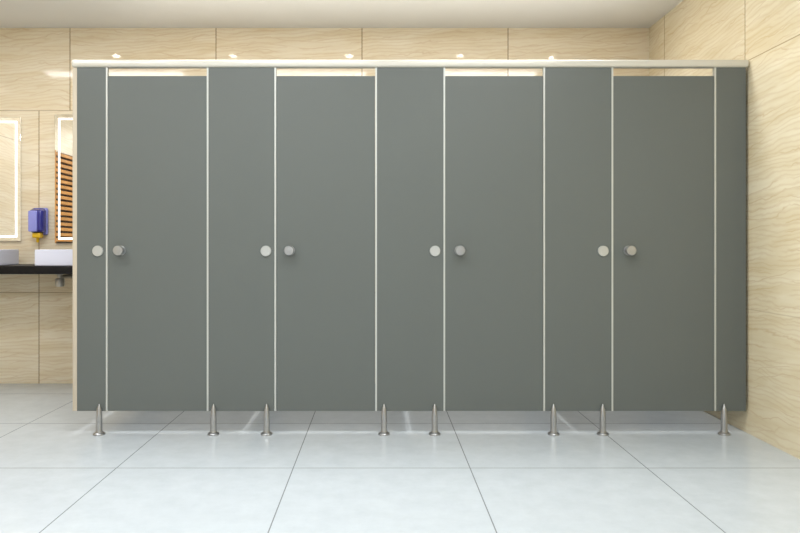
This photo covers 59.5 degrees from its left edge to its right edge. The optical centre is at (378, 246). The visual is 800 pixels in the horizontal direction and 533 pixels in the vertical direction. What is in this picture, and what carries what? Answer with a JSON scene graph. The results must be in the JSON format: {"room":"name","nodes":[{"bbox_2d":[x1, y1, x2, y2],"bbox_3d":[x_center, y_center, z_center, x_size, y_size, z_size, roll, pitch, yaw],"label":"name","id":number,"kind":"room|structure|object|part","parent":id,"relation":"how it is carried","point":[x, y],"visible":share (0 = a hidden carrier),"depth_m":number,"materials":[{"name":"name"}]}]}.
{"room":"public restroom","nodes":[
{"label":"public restroom","id":0,"kind":"room"},
{"bbox_2d":[0,28,648,382],"bbox_3d":[-0.710,-0.302,5.180,5.580,2.605,0.100,0,0,0],"label":"wall","id":1,"kind":"structure","parent":0,"point":[36,69],"depth_m":5.13,"materials":[{"name":"stone"}]},
{"bbox_2d":[0,118,21,240],"bbox_3d":[-2.908,-0.495,5.119,0.584,0.901,0.022,0,0,0],"label":"led mirror","id":2,"kind":"object","parent":1,"relation":"attached to","point":[10,128],"visible":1,"depth_m":5.11,"materials":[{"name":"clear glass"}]},
{"bbox_2d":[0,264,72,286],"bbox_3d":[-2.533,0.202,4.875,1.735,0.153,0.510,0,0,0],"label":"countertop","id":3,"kind":"structure","parent":1,"relation":"attached to","point":[59,271],"depth_m":4.62,"materials":[{"name":"black stone"}]},
{"bbox_2d":[0,249,18,264],"bbox_3d":[-2.820,0.071,4.835,0.480,0.108,0.370,0,0,0],"label":"washbasin","id":4,"kind":"object","parent":3,"relation":"in","point":[7,256],"visible":1,"depth_m":4.89,"materials":[{"name":"ceramic"}]},
{"bbox_2d":[35,249,72,265],"bbox_3d":[-2.055,0.071,4.835,0.470,0.108,0.370,0,0,0],"label":"washbasin","id":5,"kind":"object","parent":3,"relation":"in","point":[45,257],"visible":0.37,"depth_m":4.65,"materials":[{"name":"ceramic"}]},
{"bbox_2d":[28,208,47,242],"bbox_3d":[-2.474,-0.159,5.076,0.112,0.254,0.108,0,0,0],"label":"soap dispenser","id":6,"kind":"object","parent":1,"relation":"attached to","point":[37,217],"visible":1,"depth_m":5.04,"materials":[{"name":"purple plastic"}]},
{"bbox_3d":[-2.488,-0.186,5.032,0.065,0.152,0.020,0,0,0],"label":"panel","id":7,"kind":"part","parent":6,"relation":"part of","materials":[{"name":"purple plastic"}]},
{"bbox_3d":[-2.474,-0.187,5.115,0.112,0.198,0.030,0,0,0],"label":"plate","id":8,"kind":"part","parent":6,"relation":"part of","materials":[{"name":"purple plastic"}]},
{"bbox_2d":[55,115,72,242],"bbox_3d":[-2.044,-0.498,5.119,0.647,0.938,0.022,0,0,0],"label":"led mirror","id":9,"kind":"object","parent":1,"relation":"attached to","point":[63,123],"visible":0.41,"depth_m":5.11,"materials":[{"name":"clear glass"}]},
{"bbox_2d":[0,0,682,27],"bbox_3d":[-0.710,-1.655,1.465,5.580,0.100,7.530,0,0,0],"label":"ceiling","id":10,"kind":"structure","parent":0,"point":[13,13],"depth_m":4.79,"materials":[{"name":"paint"}]},
{"bbox_2d":[0,383,799,532],"bbox_3d":[-0.710,1.050,1.465,5.580,0.100,7.530,0,0,0],"label":"floor","id":11,"kind":"structure","parent":0,"point":[149,471],"depth_m":3.09,"materials":[{"name":"tile"}]},
{"bbox_2d":[72,60,748,435],"bbox_3d":[0.167,0.000,4.412,3.617,2.000,1.437,0,0,0],"label":"partition","id":12,"kind":"object","parent":11,"relation":"on","point":[409,235],"depth_m":3.74,"materials":[{"name":"grey laminate"}]},
{"bbox_3d":[-1.627,-0.041,3.758,0.024,1.837,0.031,0,0,0],"label":"trim","id":13,"kind":"part","parent":12,"relation":"part of","materials":[{"name":"white metal"}]},
{"bbox_3d":[-1.492,0.918,3.731,0.062,0.164,0.062,0,0,0],"label":"support leg","id":14,"kind":"part","parent":12,"relation":"part of","materials":[{"name":"metal"}]},
{"bbox_3d":[-1.455,-0.041,3.752,0.009,1.837,0.022,0,0,0],"label":"edge trim","id":15,"kind":"part","parent":12,"relation":"part of","materials":[{"name":"metal"}]},
{"bbox_3d":[-1.380,0.019,3.719,0.054,0.054,0.051,0,0,0],"label":"door knob","id":16,"kind":"part","parent":12,"relation":"part of","materials":[{"name":"metal"}]},
{"bbox_3d":[-1.186,-0.019,3.754,0.527,1.791,0.019,0,0,0],"label":"cubicle door","id":17,"kind":"part","parent":12,"relation":"part of","materials":[{"name":"grey laminate"}]},
{"bbox_3d":[-0.916,-0.041,3.752,0.009,1.837,0.022,0,0,0],"label":"edge trim","id":18,"kind":"part","parent":12,"relation":"part of","materials":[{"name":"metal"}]},
{"bbox_3d":[-0.882,0.918,3.731,0.062,0.164,0.062,0,0,0],"label":"support leg","id":19,"kind":"part","parent":12,"relation":"part of","materials":[{"name":"metal"}]},
{"bbox_3d":[-0.599,0.918,3.731,0.062,0.164,0.062,0,0,0],"label":"support leg","id":20,"kind":"part","parent":12,"relation":"part of","materials":[{"name":"metal"}]},
{"bbox_3d":[-0.554,-0.041,3.752,0.009,1.837,0.022,0,0,0],"label":"edge trim","id":21,"kind":"part","parent":12,"relation":"part of","materials":[{"name":"metal"}]},
{"bbox_3d":[-0.476,0.019,3.719,0.054,0.054,0.051,0,0,0],"label":"door knob","id":22,"kind":"part","parent":12,"relation":"part of","materials":[{"name":"metal"}]},
{"bbox_3d":[-0.285,-0.019,3.754,0.527,1.791,0.019,0,0,0],"label":"cubicle door","id":23,"kind":"part","parent":12,"relation":"part of","materials":[{"name":"grey laminate"}]},
{"bbox_3d":[-0.015,-0.041,3.752,0.009,1.837,0.022,0,0,0],"label":"edge trim","id":24,"kind":"part","parent":12,"relation":"part of","materials":[{"name":"metal"}]},
{"bbox_3d":[0.027,0.918,3.731,0.062,0.164,0.062,0,0,0],"label":"support leg","id":25,"kind":"part","parent":12,"relation":"part of","materials":[{"name":"metal"}]},
{"bbox_3d":[0.167,-0.980,3.753,3.617,0.040,0.048,0,0,0],"label":"head rail","id":26,"kind":"part","parent":12,"relation":"part of","materials":[{"name":"metal"}]},
{"bbox_3d":[0.297,0.918,3.731,0.062,0.164,0.062,0,0,0],"label":"support leg","id":27,"kind":"part","parent":12,"relation":"part of","materials":[{"name":"metal"}]},
{"bbox_3d":[0.349,-0.041,3.752,0.009,1.837,0.022,0,0,0],"label":"edge trim","id":28,"kind":"part","parent":12,"relation":"part of","materials":[{"name":"metal"}]},
{"bbox_3d":[0.430,0.019,3.719,0.054,0.054,0.051,0,0,0],"label":"door knob","id":29,"kind":"part","parent":12,"relation":"part of","materials":[{"name":"metal"}]},
{"bbox_3d":[0.616,-0.019,3.754,0.522,1.791,0.019,0,0,0],"label":"cubicle door","id":30,"kind":"part","parent":12,"relation":"part of","materials":[{"name":"grey laminate"}]},
{"bbox_3d":[0.883,-0.041,3.752,0.009,1.837,0.022,0,0,0],"label":"edge trim","id":31,"kind":"part","parent":12,"relation":"part of","materials":[{"name":"metal"}]},
{"bbox_3d":[0.930,0.918,3.731,0.062,0.164,0.062,0,0,0],"label":"support leg","id":32,"kind":"part","parent":12,"relation":"part of","materials":[{"name":"metal"}]},
{"bbox_3d":[1.192,0.918,3.731,0.062,0.164,0.062,0,0,0],"label":"support leg","id":33,"kind":"part","parent":12,"relation":"part of","materials":[{"name":"metal"}]},
{"bbox_3d":[1.248,-0.041,3.752,0.009,1.837,0.022,0,0,0],"label":"edge trim","id":34,"kind":"part","parent":12,"relation":"part of","materials":[{"name":"metal"}]},
{"bbox_3d":[1.334,0.019,3.719,0.054,0.054,0.051,0,0,0],"label":"door knob","id":35,"kind":"part","parent":12,"relation":"part of","materials":[{"name":"metal"}]},
{"bbox_3d":[1.523,-0.019,3.754,0.538,1.791,0.019,0,0,0],"label":"cubicle door","id":36,"kind":"part","parent":12,"relation":"part of","materials":[{"name":"grey laminate"}]},
{"bbox_3d":[1.798,-0.041,3.752,0.009,1.837,0.022,0,0,0],"label":"edge trim","id":37,"kind":"part","parent":12,"relation":"part of","materials":[{"name":"metal"}]},
{"bbox_3d":[1.840,0.918,3.731,0.062,0.164,0.062,0,0,0],"label":"support leg","id":38,"kind":"part","parent":12,"relation":"part of","materials":[{"name":"metal"}]},
{"bbox_2d":[649,0,799,458],"bbox_3d":[2.030,-0.302,1.465,0.100,2.605,7.330,0,0,0],"label":"wall","id":39,"kind":"structure","parent":0,"point":[764,33],"depth_m":3.58,"materials":[{"name":"stone"}]}
]}

